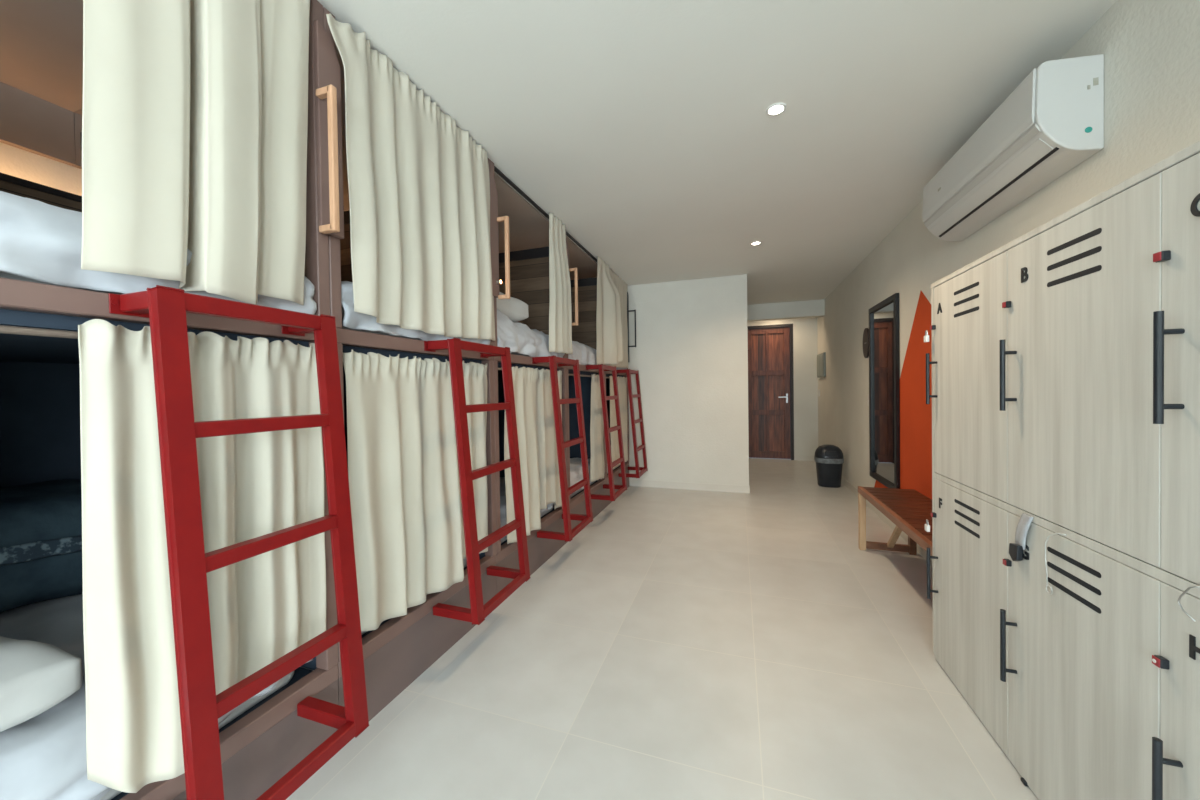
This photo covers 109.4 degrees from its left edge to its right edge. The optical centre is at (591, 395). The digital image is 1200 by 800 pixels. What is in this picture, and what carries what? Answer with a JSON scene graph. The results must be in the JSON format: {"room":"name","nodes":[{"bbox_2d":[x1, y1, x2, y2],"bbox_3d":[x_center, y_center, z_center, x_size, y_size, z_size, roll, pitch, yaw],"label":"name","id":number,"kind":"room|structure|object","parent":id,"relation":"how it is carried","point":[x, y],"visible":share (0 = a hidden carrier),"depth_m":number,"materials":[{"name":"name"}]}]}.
{"room":"dormitory","nodes":[
{"label":"dormitory","id":0,"kind":"room"},
{"bbox_2d":[0,142,81,195],"bbox_3d":[-2.720,-0.021,1.285,0.100,2.589,10.060,-1,1,19],"label":"wall","id":1,"kind":"structure","parent":0,"point":[16,162],"depth_m":1.90,"materials":[{"name":"paint"}]},
{"bbox_2d":[286,458,1037,799],"bbox_3d":[-0.217,1.278,1.896,4.410,0.100,12.800,-1,1,19],"label":"floor","id":2,"kind":"structure","parent":0,"point":[684,644],"depth_m":1.83,"materials":[{"name":"tile"}]},
{"bbox_2d":[0,0,343,799],"bbox_3d":[-1.783,-0.034,1.247,1.695,2.588,1.103,-1,1,19],"label":"bunk bed","id":3,"kind":"object","parent":2,"relation":"on","point":[41,41],"visible":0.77,"depth_m":1.46,"materials":[{"name":"brown paint"}]},
{"bbox_2d":[0,271,270,337],"bbox_3d":[-1.797,-0.255,1.224,1.352,0.175,0.914,-1,1,19],"label":"mattress","id":4,"kind":"object","parent":3,"relation":"on","point":[2,274],"visible":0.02,"depth_m":0.91,"materials":[{"name":"fabric"}]},
{"bbox_2d":[0,191,316,314],"bbox_3d":[-1.737,-0.361,1.202,1.426,0.278,0.958,-1,1,19],"label":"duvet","id":5,"kind":"object","parent":4,"relation":"on","point":[40,241],"visible":0.36,"depth_m":0.89,"materials":[{"name":"white fabric"}]},
{"bbox_2d":[81,0,309,304],"bbox_3d":[-0.996,-0.797,1.140,0.103,1.091,0.534,-1,1,19],"label":"curtain","id":6,"kind":"object","parent":3,"relation":"hanging from","point":[195,112],"visible":1,"depth_m":1.09,"materials":[{"name":"beige fabric"}]},
{"bbox_2d":[99,671,293,799],"bbox_3d":[-1.781,0.874,1.240,1.353,0.234,0.914,-1,1,19],"label":"mattress","id":7,"kind":"object","parent":3,"relation":"on","point":[112,793],"visible":0.02,"depth_m":1.29,"materials":[{"name":"fabric"}]},
{"bbox_2d":[0,594,312,799],"bbox_3d":[-1.742,0.820,1.224,1.378,0.244,0.955,-1,1,19],"label":"sheet","id":8,"kind":"object","parent":7,"relation":"on","point":[43,756],"visible":0.15,"depth_m":0.95,"materials":[{"name":"white fabric"}]},
{"bbox_2d":[0,636,81,731],"bbox_3d":[-1.397,0.637,0.835,0.368,0.185,0.405,-1,1,12],"label":"pillow","id":9,"kind":"object","parent":8,"relation":"on","point":[35,677],"visible":1,"depth_m":0.93,"materials":[{"name":"fabric"}]},
{"bbox_2d":[0,479,82,612],"bbox_3d":[-2.111,0.532,1.409,0.653,0.407,0.819,-1,1,19],"label":"blanket","id":10,"kind":"object","parent":8,"relation":"on","point":[47,510],"visible":0.51,"depth_m":1.41,"materials":[{"name":"fabric"}]},
{"bbox_2d":[0,535,81,565],"bbox_3d":[-1.800,0.498,1.328,0.050,0.072,0.722,-1,1,19],"label":"folded towel","id":11,"kind":"object","parent":10,"relation":"on","point":[22,553],"visible":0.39,"depth_m":1.37,"materials":[{"name":"fabric"}]},
{"bbox_2d":[78,319,325,792],"bbox_3d":[-0.978,0.363,1.164,0.114,1.071,0.553,-1,1,19],"label":"curtain","id":12,"kind":"object","parent":3,"relation":"hanging from","point":[263,607],"visible":0.75,"depth_m":1.01,"materials":[{"name":"beige fabric"}]},
{"bbox_2d":[109,285,368,799],"bbox_3d":[-0.883,0.391,1.138,0.255,1.269,0.456,-1,1,19],"label":"ladder","id":13,"kind":"object","parent":3,"relation":"attached to","point":[166,308],"visible":1,"depth_m":0.98,"materials":[{"name":"red metal"}]},
{"bbox_2d":[73,7,509,720],"bbox_3d":[-1.441,-0.053,2.240,1.695,2.588,1.084,-1,1,19],"label":"bunk bed","id":14,"kind":"object","parent":2,"relation":"on","point":[396,653],"visible":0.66,"depth_m":1.91,"materials":[{"name":"brown paint"}]},
{"bbox_2d":[342,307,464,358],"bbox_3d":[-1.456,-0.274,2.216,1.353,0.174,0.891,-1,1,19],"label":"mattress","id":15,"kind":"object","parent":14,"relation":"on","point":[343,313],"visible":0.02,"depth_m":1.75,"materials":[{"name":"fabric"}]},
{"bbox_2d":[341,281,489,344],"bbox_3d":[-1.395,-0.371,2.193,1.425,0.263,0.936,-1,1,19],"label":"duvet","id":16,"kind":"object","parent":15,"relation":"on","point":[354,320],"visible":0.14,"depth_m":1.65,"materials":[{"name":"white fabric"}]},
{"bbox_2d":[326,13,494,340],"bbox_3d":[-0.719,-0.819,1.936,0.064,1.076,1.080,-1,1,19],"label":"curtain","id":17,"kind":"object","parent":14,"relation":"hanging from","point":[419,185],"visible":1,"depth_m":1.80,"materials":[{"name":"beige fabric"}]},
{"bbox_2d":[361,560,466,634],"bbox_3d":[-1.440,0.856,2.231,1.352,0.235,0.891,-1,1,19],"label":"mattress","id":18,"kind":"object","parent":14,"relation":"on","point":[465,561],"visible":0.02,"depth_m":2.32,"materials":[{"name":"fabric"}]},
{"bbox_2d":[343,350,487,631],"bbox_3d":[-0.708,0.363,1.966,0.088,1.082,0.929,-1,1,19],"label":"curtain","id":19,"kind":"object","parent":14,"relation":"hanging from","point":[404,482],"visible":0.85,"depth_m":1.81,"materials":[{"name":"beige fabric"}]},
{"bbox_2d":[424,338,529,625],"bbox_3d":[-0.542,0.373,2.126,0.255,1.269,0.516,-1,1,19],"label":"ladder","id":20,"kind":"object","parent":14,"relation":"attached to","point":[478,612],"visible":1,"depth_m":1.94,"materials":[{"name":"red metal"}]},
{"bbox_2d":[343,160,577,592],"bbox_3d":[-1.091,-0.071,3.258,1.695,2.588,1.160,-1,1,19],"label":"bunk bed","id":21,"kind":"object","parent":2,"relation":"on","point":[529,268],"visible":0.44,"depth_m":3.35,"materials":[{"name":"brown paint"}]},
{"bbox_2d":[497,340,547,367],"bbox_3d":[-1.108,-0.292,3.230,1.350,0.175,0.960,-1,1,19],"label":"mattress","id":22,"kind":"object","parent":21,"relation":"on","point":[515,353],"visible":0.02,"depth_m":2.91,"materials":[{"name":"fabric"}]},
{"bbox_2d":[497,309,564,357],"bbox_3d":[-1.044,-0.431,3.205,1.431,0.350,1.002,-1,1,19],"label":"duvet","id":23,"kind":"object","parent":22,"relation":"on","point":[518,337],"visible":0.32,"depth_m":2.84,"materials":[{"name":"white fabric"}]},
{"bbox_2d":[497,292,528,322],"bbox_3d":[-0.738,-0.612,2.977,0.431,0.228,0.469,0,1,24],"label":"pillow","id":24,"kind":"object","parent":23,"relation":"on","point":[516,310],"visible":0.24,"depth_m":2.94,"materials":[{"name":"fabric"}]},
{"bbox_2d":[501,508,552,542],"bbox_3d":[-1.091,0.838,3.244,1.353,0.234,0.960,-1,1,19],"label":"mattress","id":25,"kind":"object","parent":21,"relation":"on","point":[503,539],"visible":0.02,"depth_m":3.24,"materials":[{"name":"fabric"}]},
{"bbox_2d":[500,477,553,535],"bbox_3d":[-1.053,0.782,3.230,1.373,0.229,0.998,-1,1,19],"label":"sheet","id":26,"kind":"object","parent":25,"relation":"on","point":[503,517],"visible":0.03,"depth_m":2.83,"materials":[{"name":"white fabric"}]},
{"bbox_2d":[504,366,561,543],"bbox_3d":[-0.363,0.359,3.004,0.071,1.112,0.951,-1,1,18],"label":"curtain","id":27,"kind":"object","parent":21,"relation":"hanging from","point":[535,422],"visible":0.78,"depth_m":2.90,"materials":[{"name":"beige fabric"}]},
{"bbox_2d":[549,212,572,353],"bbox_3d":[-0.235,-0.856,3.329,0.061,1.060,0.451,-1,1,19],"label":"curtain","id":28,"kind":"object","parent":21,"relation":"hanging from","point":[560,311],"visible":1,"depth_m":3.26,"materials":[{"name":"beige fabric"}]},
{"bbox_2d":[532,355,592,541],"bbox_3d":[-0.195,0.354,3.136,0.255,1.269,0.516,-1,1,19],"label":"ladder","id":29,"kind":"object","parent":21,"relation":"attached to","point":[568,535],"visible":1,"depth_m":2.95,"materials":[{"name":"red metal"}]},
{"bbox_2d":[498,231,605,529],"bbox_3d":[-0.740,-0.090,4.275,1.695,2.588,1.103,-1,1,19],"label":"bunk bed","id":30,"kind":"object","parent":2,"relation":"on","point":[585,333],"visible":0.12,"depth_m":4.51,"materials":[{"name":"brown paint"}]},
{"bbox_2d":[570,481,594,497],"bbox_3d":[-0.739,0.819,4.267,1.352,0.234,0.914,-1,1,19],"label":"mattress","id":31,"kind":"object","parent":30,"relation":"on","point":[579,490],"visible":0.02,"depth_m":3.98,"materials":[{"name":"fabric"}]},
{"bbox_2d":[570,458,592,491],"bbox_3d":[-0.695,0.768,4.251,1.384,0.236,0.954,-1,1,19],"label":"sheet","id":32,"kind":"object","parent":31,"relation":"on","point":[576,474],"visible":0.11,"depth_m":3.98,"materials":[{"name":"white fabric"}]},
{"bbox_2d":[590,374,604,480],"bbox_3d":[0.058,0.323,4.270,0.054,1.080,0.380,-1,1,19],"label":"curtain","id":33,"kind":"object","parent":30,"relation":"hanging from","point":[597,467],"visible":0.91,"depth_m":4.21,"materials":[{"name":"beige fabric"}]},
{"bbox_2d":[596,256,622,364],"bbox_3d":[0.187,-0.859,4.468,0.137,1.094,0.607,0,1,29],"label":"curtain","id":34,"kind":"object","parent":30,"relation":"hanging from","point":[609,345],"visible":1,"depth_m":4.40,"materials":[{"name":"beige fabric"}]},
{"bbox_3d":[-0.755,-0.311,4.253,1.352,0.175,0.915,-1,1,19],"label":"mattress","id":35,"kind":"object","parent":30,"relation":"on","visible":0},
{"bbox_2d":[568,341,596,364],"bbox_3d":[-0.695,-0.422,4.229,1.424,0.310,0.958,-1,1,19],"label":"duvet","id":36,"kind":"object","parent":35,"relation":"on","point":[586,355],"visible":0.23,"depth_m":3.96,"materials":[{"name":"white fabric"}]},
{"bbox_2d":[569,265,635,506],"bbox_3d":[-0.394,-0.108,5.236,1.725,2.588,1.026,-1,1,19],"label":"bunk bed","id":37,"kind":"object","parent":2,"relation":"on","point":[585,272],"visible":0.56,"depth_m":5.10,"materials":[{"name":"brown paint"}]},
{"bbox_2d":[586,364,626,500],"bbox_3d":[0.160,0.335,4.165,0.255,1.269,0.516,-1,1,19],"label":"ladder","id":38,"kind":"object","parent":37,"relation":"attached to","point":[601,367],"visible":0.98,"depth_m":3.97,"materials":[{"name":"red metal"}]},
{"bbox_2d":[608,269,627,367],"bbox_3d":[0.320,-0.868,4.996,0.036,1.093,0.886,-1,1,19],"label":"curtain","id":39,"kind":"object","parent":37,"relation":"hanging from","point":[619,283],"visible":0.45,"depth_m":5.18,"materials":[{"name":"beige fabric"}]},
{"bbox_2d":[609,376,627,468],"bbox_3d":[0.336,0.293,5.067,0.053,1.050,0.750,-1,1,19],"label":"curtain","id":40,"kind":"object","parent":37,"relation":"hanging from","point":[622,381],"visible":0.7,"depth_m":5.09,"materials":[{"name":"beige fabric"}]},
{"bbox_2d":[616,369,647,477],"bbox_3d":[0.501,0.317,5.158,0.255,1.269,0.516,-1,1,19],"label":"ladder","id":41,"kind":"object","parent":37,"relation":"attached to","point":[640,471],"visible":0.98,"depth_m":4.97,"materials":[{"name":"red metal"}]},
{"bbox_2d":[814,444,843,487],"bbox_3d":[2.990,0.875,5.354,0.324,0.520,0.276,-1,1,19],"label":"trash bin","id":42,"kind":"object","parent":2,"relation":"on","point":[829,459],"visible":1,"depth_m":5.25,"materials":[{"name":"black plastic"}]},
{"bbox_2d":[858,486,931,555],"bbox_3d":[2.006,0.948,2.567,0.367,0.478,1.403,-1,1,19],"label":"wooden bench","id":43,"kind":"object","parent":2,"relation":"on","point":[908,509],"visible":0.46,"depth_m":2.88,"materials":[{"name":"red wood"}]},
{"bbox_2d":[926,141,1199,799],"bbox_3d":[1.385,0.364,0.843,0.471,1.709,2.203,-1,1,19],"label":"lockers","id":44,"kind":"object","parent":2,"relation":"on","point":[1065,362],"visible":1,"depth_m":1.10,"materials":[{"name":"beige wood"}]},
{"bbox_2d":[924,330,928,341],"bbox_3d":[1.517,-0.270,1.925,0.014,0.054,0.026,-1,1,19],"label":"padlock","id":45,"kind":"object","parent":44,"relation":"attached to","point":[926,337],"visible":1,"depth_m":1.92,"materials":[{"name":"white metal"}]},
{"bbox_2d":[925,519,929,531],"bbox_3d":[1.530,0.590,1.936,0.014,0.054,0.026,-1,1,19],"label":"padlock","id":46,"kind":"object","parent":44,"relation":"attached to","point":[927,526],"visible":1,"depth_m":1.93,"materials":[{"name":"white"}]},
{"bbox_2d":[1009,513,1033,560],"bbox_3d":[1.331,0.442,1.317,0.021,0.160,0.090,-1,1,19],"label":"strap","id":47,"kind":"object","parent":44,"relation":"hanging from","point":[1016,549],"visible":1,"depth_m":1.32,"materials":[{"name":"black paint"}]},
{"bbox_2d":[1044,532,1066,593],"bbox_3d":[1.285,0.467,1.180,0.009,0.190,0.073,-1,1,16],"label":"cord","id":48,"kind":"object","parent":44,"relation":"hanging from","point":[1048,536],"visible":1,"depth_m":1.21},
{"bbox_2d":[1177,585,1199,621],"bbox_3d":[1.161,0.396,0.826,0.010,0.074,0.039,-1,1,2],"label":"wire loop","id":49,"kind":"object","parent":44,"relation":"attached to","point":[1188,588],"visible":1,"depth_m":0.83,"materials":[{"name":"metal"}]},
{"bbox_2d":[627,274,748,485],"bbox_3d":[0.807,-0.147,6.838,3.154,2.589,2.740,-1,1,19],"label":"wall","id":50,"kind":"structure","parent":0,"point":[690,353],"depth_m":5.24,"materials":[{"name":"paint"}]},
{"bbox_2d":[631,479,749,492],"bbox_3d":[1.196,1.120,5.274,1.439,0.085,0.008,-1,1,19],"label":"baseboard","id":51,"kind":"structure","parent":50,"relation":"attached to","point":[640,483],"depth_m":5.26,"materials":[{"name":"tile"}]},
{"bbox_2d":[747,299,824,321],"bbox_3d":[3.053,-1.352,6.778,1.156,0.244,0.150,-1,1,19],"label":"beam","id":52,"kind":"structure","parent":50,"relation":"attached to","point":[812,308],"depth_m":6.70,"materials":[{"name":"paint"}]},
{"bbox_2d":[317,0,1116,304],"bbox_3d":[-0.257,-1.410,1.861,4.410,0.100,12.800,-1,1,19],"label":"ceiling","id":53,"kind":"structure","parent":0,"point":[644,127],"depth_m":1.99,"materials":[{"name":"paint"}]},
{"bbox_2d":[751,241,760,244],"bbox_3d":[1.521,-1.411,3.932,0.092,0.006,0.092,-1,1,19],"label":"recessed light","id":54,"kind":"object","parent":53,"relation":"in","point":[756,242],"visible":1,"depth_m":3.93,"materials":[{"name":"white plastic"}]},
{"bbox_2d":[766,103,785,115],"bbox_3d":[0.887,-1.376,2.044,0.092,0.006,0.092,-1,1,19],"label":"recessed light","id":55,"kind":"object","parent":53,"relation":"in","point":[775,109],"visible":1,"depth_m":2.04,"materials":[{"name":"white plastic"}]},
{"bbox_2d":[747,317,817,459],"bbox_3d":[3.274,-0.191,7.384,1.156,2.589,0.100,-1,1,19],"label":"wall","id":56,"kind":"structure","parent":0,"point":[805,378],"depth_m":7.21,"materials":[{"name":"paint"}]},
{"bbox_2d":[747,324,793,459],"bbox_3d":[3.096,-0.062,7.431,0.785,2.335,0.132,-1,1,19],"label":"door","id":57,"kind":"structure","parent":56,"relation":"in","point":[770,347],"depth_m":7.43,"materials":[{"name":"brown wood"}]},
{"bbox_2d":[796,455,814,460],"bbox_3d":[3.656,1.058,7.219,0.330,0.085,0.008,-1,1,19],"label":"baseboard","id":58,"kind":"structure","parent":56,"relation":"attached to","point":[798,457],"depth_m":7.23,"materials":[{"name":"tile"}]},
{"bbox_2d":[817,0,1199,498],"bbox_3d":[1.800,-0.087,1.177,0.102,2.589,12.800,-1,1,19],"label":"wall","id":59,"kind":"structure","parent":0,"point":[1150,49],"depth_m":2.29,"materials":[{"name":"paint"}]},
{"bbox_2d":[817,352,825,377],"bbox_3d":[3.644,-0.482,6.749,0.035,0.373,0.570,-1,1,19],"label":"electrical box","id":60,"kind":"object","parent":59,"relation":"attached to","point":[821,358],"visible":1,"depth_m":6.62,"materials":[{"name":"grey metal"}]},
{"bbox_2d":[863,328,868,357],"bbox_3d":[2.841,-0.545,4.396,0.018,0.310,0.210,-1,1,19],"label":"wall plaque","id":61,"kind":"object","parent":59,"relation":"attached to","point":[866,330],"visible":0.87,"depth_m":4.37,"materials":[{"name":"black paint"}]},
{"bbox_2d":[869,293,899,488],"bbox_3d":[2.665,-0.025,3.887,0.028,1.668,0.765,-1,1,19],"label":"wall mirror","id":62,"kind":"object","parent":59,"relation":"attached to","point":[884,358],"visible":0.94,"depth_m":3.84,"materials":[{"name":"black mirror"}]},
{"bbox_2d":[872,302,893,484],"bbox_3d":[2.673,-0.025,3.884,0.008,1.568,0.665,-1,1,19],"label":"mirror glass","id":63,"kind":"object","parent":62,"relation":"attached to","point":[883,314],"depth_m":3.89,"materials":[{"name":"mirror"}]},
{"bbox_2d":[841,476,931,564],"bbox_3d":[2.899,1.105,4.496,0.008,0.085,5.630,-1,1,19],"label":"baseboard","id":64,"kind":"structure","parent":59,"relation":"attached to","point":[854,490],"depth_m":3.93,"materials":[{"name":"tile"}]},
{"bbox_2d":[922,54,1103,240],"bbox_3d":[1.937,-1.088,2.067,0.203,0.359,1.042,-1,1,19],"label":"air conditioner","id":65,"kind":"object","parent":59,"relation":"attached to","point":[1052,122],"visible":1,"depth_m":1.74,"materials":[{"name":"white plastic"}]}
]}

